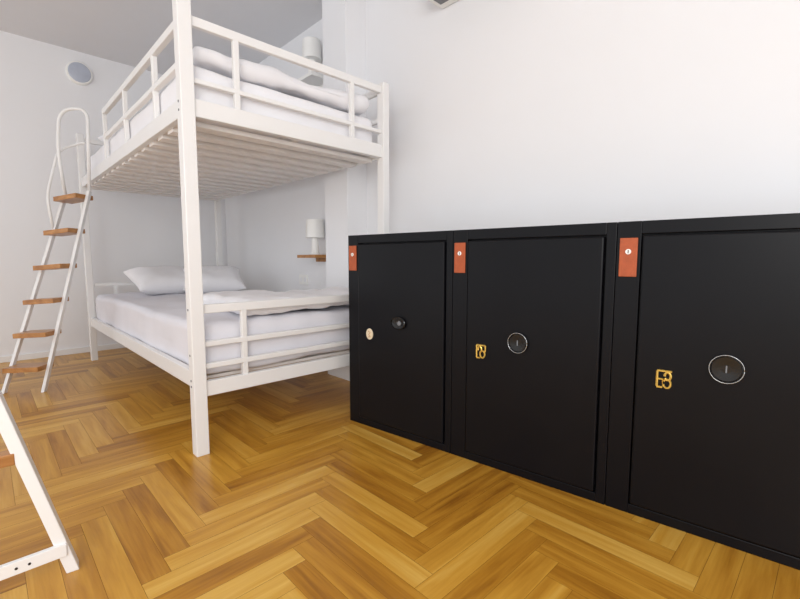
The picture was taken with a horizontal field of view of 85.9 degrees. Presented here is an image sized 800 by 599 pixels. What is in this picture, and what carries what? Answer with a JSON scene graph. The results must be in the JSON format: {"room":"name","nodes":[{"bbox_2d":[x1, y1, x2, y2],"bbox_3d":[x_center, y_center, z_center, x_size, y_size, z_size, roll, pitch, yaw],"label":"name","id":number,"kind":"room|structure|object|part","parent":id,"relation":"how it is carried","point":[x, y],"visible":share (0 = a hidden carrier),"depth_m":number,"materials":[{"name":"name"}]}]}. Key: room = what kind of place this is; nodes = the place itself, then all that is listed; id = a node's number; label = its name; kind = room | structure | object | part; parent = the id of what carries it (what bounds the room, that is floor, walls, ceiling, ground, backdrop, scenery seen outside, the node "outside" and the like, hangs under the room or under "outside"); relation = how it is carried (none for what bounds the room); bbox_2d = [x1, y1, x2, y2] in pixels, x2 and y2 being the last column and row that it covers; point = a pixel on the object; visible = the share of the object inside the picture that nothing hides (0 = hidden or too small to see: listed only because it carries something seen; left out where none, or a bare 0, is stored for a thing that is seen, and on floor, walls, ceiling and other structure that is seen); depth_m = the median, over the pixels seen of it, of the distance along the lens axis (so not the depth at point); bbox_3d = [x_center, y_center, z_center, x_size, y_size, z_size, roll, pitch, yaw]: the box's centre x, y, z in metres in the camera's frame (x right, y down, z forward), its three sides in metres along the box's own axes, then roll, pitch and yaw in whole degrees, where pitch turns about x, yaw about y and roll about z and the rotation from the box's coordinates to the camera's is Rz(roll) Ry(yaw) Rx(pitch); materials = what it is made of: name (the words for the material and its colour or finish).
{"room":"dormitory","nodes":[
{"label":"dormitory","id":0,"kind":"room"},
{"bbox_2d":[0,31,226,356],"bbox_3d":[-3.894,-0.967,4.141,4.670,3.320,0.150,-5,7,-44],"label":"wall","id":1,"kind":"structure","parent":0,"point":[128,231],"depth_m":4.42,"materials":[{"name":"paint"}]},
{"bbox_2d":[0,343,126,362],"bbox_3d":[-3.891,0.587,4.173,4.520,0.060,0.015,-5,7,-44],"label":"baseboard","id":2,"kind":"structure","parent":1,"relation":"attached to","point":[28,356],"depth_m":4.50,"materials":[{"name":"white painted wood"}]},
{"bbox_2d":[65,61,92,85],"bbox_3d":[-3.309,-2.340,4.439,0.230,0.230,0.055,-5,7,-44],"label":"light","id":3,"kind":"object","parent":1,"relation":"attached to","point":[79,73],"visible":1,"depth_m":4.42,"materials":[{"name":"white plastic"}]},
{"bbox_2d":[0,0,321,73],"bbox_3d":[-1.370,-2.319,1.291,4.520,0.100,7.260,-5,7,-44],"label":"ceiling","id":4,"kind":"structure","parent":0,"point":[120,31],"depth_m":3.90,"materials":[{"name":"paint"}]},
{"bbox_2d":[0,348,799,598],"bbox_3d":[-1.370,0.897,1.589,4.520,0.080,7.260,-5,7,-44],"label":"floor","id":5,"kind":"structure","parent":0,"point":[292,497],"depth_m":1.68,"materials":[{"name":"brown wood"}]},
{"bbox_2d":[0,389,78,580],"bbox_3d":[-1.348,-0.214,1.093,0.735,2.224,0.140,-3,6,-33],"label":"ladder","id":6,"kind":"object","parent":5,"relation":"on","point":[17,454],"visible":1,"depth_m":1.31,"materials":[{"name":"white metal"}]},
{"bbox_2d":[1,107,92,393],"bbox_3d":[-2.761,-0.437,3.388,0.300,2.244,0.695,2,6,16],"label":"ladder","id":7,"kind":"object","parent":5,"relation":"on","point":[73,198],"visible":1,"depth_m":3.41,"materials":[{"name":"white metal"}]},
{"bbox_3d":[-2.760,-0.940,3.561,0.280,0.767,0.183,-5,7,-44],"label":"hand rail","id":8,"kind":"part","parent":7,"relation":"part of","materials":[{"name":"white metal"}]},
{"bbox_3d":[-2.680,-1.219,3.541,0.261,0.715,0.064,0,5,2],"label":"hand rail","id":9,"kind":"part","parent":7,"relation":"part of","materials":[{"name":"white metal"}]},
{"bbox_2d":[76,0,388,456],"bbox_3d":[-1.585,-0.494,3.594,1.332,2.320,2.970,-5,7,-44],"label":"bunk bed","id":10,"kind":"object","parent":5,"relation":"on","point":[168,157],"visible":0.72,"depth_m":2.56,"materials":[{"name":"white metal"}]},
{"bbox_3d":[-3.053,-0.485,4.197,0.054,2.190,0.064,-5,7,-44],"label":"post","id":11,"kind":"part","parent":10,"relation":"part of","materials":[{"name":"white metal"}]},
{"bbox_3d":[-2.589,-1.392,4.560,1.212,0.380,0.030,-5,7,-44],"label":"guard rail","id":12,"kind":"part","parent":10,"relation":"part of","materials":[{"name":"white metal"}]},
{"bbox_3d":[-2.593,0.012,4.687,1.222,0.421,0.040,-5,7,-44],"label":"headboard","id":13,"kind":"part","parent":10,"relation":"part of","materials":[{"name":"white metal"}]},
{"bbox_3d":[-1.672,-1.220,2.709,0.030,0.380,1.796,-5,7,-44],"label":"guard rail","id":14,"kind":"part","parent":10,"relation":"part of","materials":[{"name":"white metal"}]},
{"bbox_3d":[-1.027,-0.357,2.117,0.064,2.320,0.064,-5,7,-44],"label":"post","id":15,"kind":"part","parent":10,"relation":"part of","materials":[{"name":"white metal"}]},
{"bbox_3d":[-2.137,-0.567,5.081,0.054,2.190,0.064,-5,7,-44],"label":"post","id":16,"kind":"part","parent":10,"relation":"part of","materials":[{"name":"white metal"}]},
{"bbox_2d":[96,292,348,374],"bbox_3d":[-1.579,0.134,3.649,1.240,0.311,2.825,-5,7,-44],"label":"mattress","id":17,"kind":"object","parent":10,"relation":"on","point":[159,321],"visible":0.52,"depth_m":2.66,"materials":[{"name":"fabric"}]},
{"bbox_2d":[124,266,185,294],"bbox_3d":[-2.309,-0.193,4.252,0.408,0.279,0.620,4,7,40],"label":"pillow","id":18,"kind":"object","parent":17,"relation":"on","point":[156,280],"visible":0.75,"depth_m":4.09,"materials":[{"name":"white fabric"}]},
{"bbox_2d":[183,266,245,292],"bbox_3d":[-1.918,-0.208,4.407,0.580,0.279,0.378,-3,6,-30],"label":"pillow","id":19,"kind":"object","parent":17,"relation":"on","point":[214,278],"visible":0.68,"depth_m":4.33,"materials":[{"name":"white fabric"}]},
{"bbox_2d":[203,286,348,315],"bbox_3d":[-0.797,-0.009,2.986,0.974,0.133,0.782,-5,7,-44],"label":"duvet","id":20,"kind":"object","parent":17,"relation":"on","point":[245,295],"visible":0.49,"depth_m":2.72,"materials":[{"name":"white fabric"}]},
{"bbox_2d":[86,65,371,169],"bbox_3d":[-1.579,-1.185,3.526,1.232,0.234,2.823,-5,7,-44],"label":"mattress","id":21,"kind":"object","parent":10,"relation":"on","point":[167,97],"visible":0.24,"depth_m":2.49,"materials":[{"name":"white fabric"}]},
{"bbox_2d":[97,132,117,141],"bbox_3d":[-2.444,-1.478,4.127,0.430,0.216,0.680,5,7,43],"label":"pillow","id":22,"kind":"object","parent":21,"relation":"on","point":[99,137],"visible":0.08,"depth_m":3.98,"materials":[{"name":"white fabric"}]},
{"bbox_2d":[150,46,368,115],"bbox_3d":[-0.891,-1.302,2.805,1.158,0.133,0.854,-5,7,-44],"label":"duvet","id":23,"kind":"object","parent":21,"relation":"on","point":[265,76],"visible":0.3,"depth_m":2.45,"materials":[{"name":"white fabric"}]},
{"bbox_3d":[-0.571,0.223,2.619,1.212,0.472,0.040,-5,7,-44],"label":"footboard","id":24,"kind":"part","parent":10,"relation":"part of","materials":[{"name":"white metal"}]},
{"bbox_3d":[-0.571,-1.201,2.486,1.212,0.382,0.030,-5,7,-44],"label":"guard rail","id":25,"kind":"part","parent":10,"relation":"part of","materials":[{"name":"white metal"}]},
{"bbox_3d":[-1.131,-1.336,3.956,0.030,0.380,2.842,-5,7,-44],"label":"guard rail","id":26,"kind":"part","parent":10,"relation":"part of","materials":[{"name":"white metal"}]},
{"bbox_3d":[-0.114,-0.369,3.004,0.054,2.180,0.064,-5,7,-44],"label":"post","id":27,"kind":"part","parent":10,"relation":"part of","materials":[{"name":"white metal"}]},
{"bbox_2d":[348,230,453,452],"bbox_3d":[0.101,0.192,2.561,0.740,1.144,0.458,4,7,39],"label":"locker","id":28,"kind":"object","parent":5,"relation":"on","point":[401,284],"visible":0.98,"depth_m":2.36,"materials":[{"name":"black paint"}]},
{"bbox_3d":[-0.178,0.202,2.514,0.052,0.065,0.005,4,7,39],"label":"number plate","id":29,"kind":"part","parent":28,"relation":"part of","materials":[{"name":"beige ceramic"}]},
{"bbox_2d":[451,222,617,504],"bbox_3d":[0.677,0.235,2.095,0.740,1.144,0.455,4,7,39],"label":"locker","id":30,"kind":"object","parent":5,"relation":"on","point":[533,315],"visible":0.98,"depth_m":1.89,"materials":[{"name":"black paint"}]},
{"bbox_3d":[0.387,0.249,2.055,0.053,0.070,0.008,4,7,39],"label":"number plate","id":31,"kind":"part","parent":30,"relation":"part of","materials":[{"name":"gold metal"}]},
{"bbox_2d":[605,213,799,569],"bbox_3d":[1.252,0.279,1.628,0.740,1.144,0.455,4,7,39],"label":"locker","id":32,"kind":"object","parent":5,"relation":"on","point":[704,430],"visible":1,"depth_m":1.50,"materials":[{"name":"black paint"}]},
{"bbox_3d":[0.970,0.294,1.581,0.051,0.071,0.008,4,7,39],"label":"number plate","id":33,"kind":"part","parent":32,"relation":"part of","materials":[{"name":"gold metal"}]},
{"bbox_2d":[225,0,799,291],"bbox_3d":[0.307,-0.866,3.058,0.150,3.320,7.260,-5,7,-44],"label":"wall","id":34,"kind":"structure","parent":0,"point":[503,113],"depth_m":2.35,"materials":[{"name":"paint"}]},
{"bbox_2d":[299,274,307,284],"bbox_3d":[-0.970,-0.200,4.324,0.014,0.100,0.150,-5,7,-44],"label":"wall outlet","id":35,"kind":"object","parent":34,"relation":"attached to","point":[303,279],"visible":1,"depth_m":4.32,"materials":[{"name":"white plastic"}]},
{"bbox_2d":[298,71,322,86],"bbox_3d":[-0.786,-1.930,3.839,0.200,0.064,0.300,-5,7,-44],"label":"wall shelf","id":36,"kind":"object","parent":34,"relation":"attached to","point":[311,78],"visible":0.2,"depth_m":3.77,"materials":[{"name":"white plastic"}]},
{"bbox_2d":[302,36,321,72],"bbox_3d":[-0.779,-2.121,3.800,0.172,0.322,0.172,-5,7,-44],"label":"table lamp","id":37,"kind":"object","parent":36,"relation":"on","point":[311,46],"visible":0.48,"depth_m":3.73,"materials":[{"name":"white plastic"}]},
{"bbox_2d":[297,255,325,261],"bbox_3d":[-0.786,-0.382,3.983,0.200,0.064,0.300,-5,7,-44],"label":"wall shelf","id":38,"kind":"object","parent":34,"relation":"attached to","point":[319,258],"visible":0.72,"depth_m":3.93,"materials":[{"name":"brown wood"}]},
{"bbox_2d":[305,219,324,254],"bbox_3d":[-0.779,-0.572,3.944,0.172,0.322,0.172,-5,7,-44],"label":"table lamp","id":39,"kind":"object","parent":38,"relation":"on","point":[314,228],"visible":1,"depth_m":3.88,"materials":[{"name":"white plastic"}]},
{"bbox_3d":[-0.779,-0.505,3.950,0.072,0.152,0.072,-5,7,-44],"label":"stem","id":40,"kind":"part","parent":39,"relation":"part of","materials":[{"name":"white ceramic"}]},
{"bbox_3d":[-0.779,-0.649,3.936,0.172,0.167,0.172,-5,7,-44],"label":"lamp shade","id":41,"kind":"part","parent":39,"relation":"part of","materials":[{"name":"white fabric"}]},
{"bbox_2d":[322,0,366,380],"bbox_3d":[-0.455,-0.906,3.591,0.200,3.140,0.310,-5,7,-44],"label":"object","id":42,"kind":"structure","parent":34,"relation":"attached to","point":[343,21],"depth_m":3.47,"materials":[{"name":"paint"}]},
{"bbox_2d":[428,0,457,8],"bbox_3d":[0.481,-2.043,2.509,0.210,0.294,0.790,-5,7,-44],"label":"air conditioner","id":43,"kind":"object","parent":34,"relation":"attached to","point":[441,4],"visible":1,"depth_m":2.79,"materials":[{"name":"white plastic"}]},
{"bbox_2d":[434,0,447,4],"bbox_3d":[0.477,-1.901,2.511,0.110,0.010,0.720,-5,7,-44],"label":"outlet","id":44,"kind":"object","parent":43,"relation":"attached to","point":[438,2],"depth_m":2.78,"materials":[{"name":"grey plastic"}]}
]}

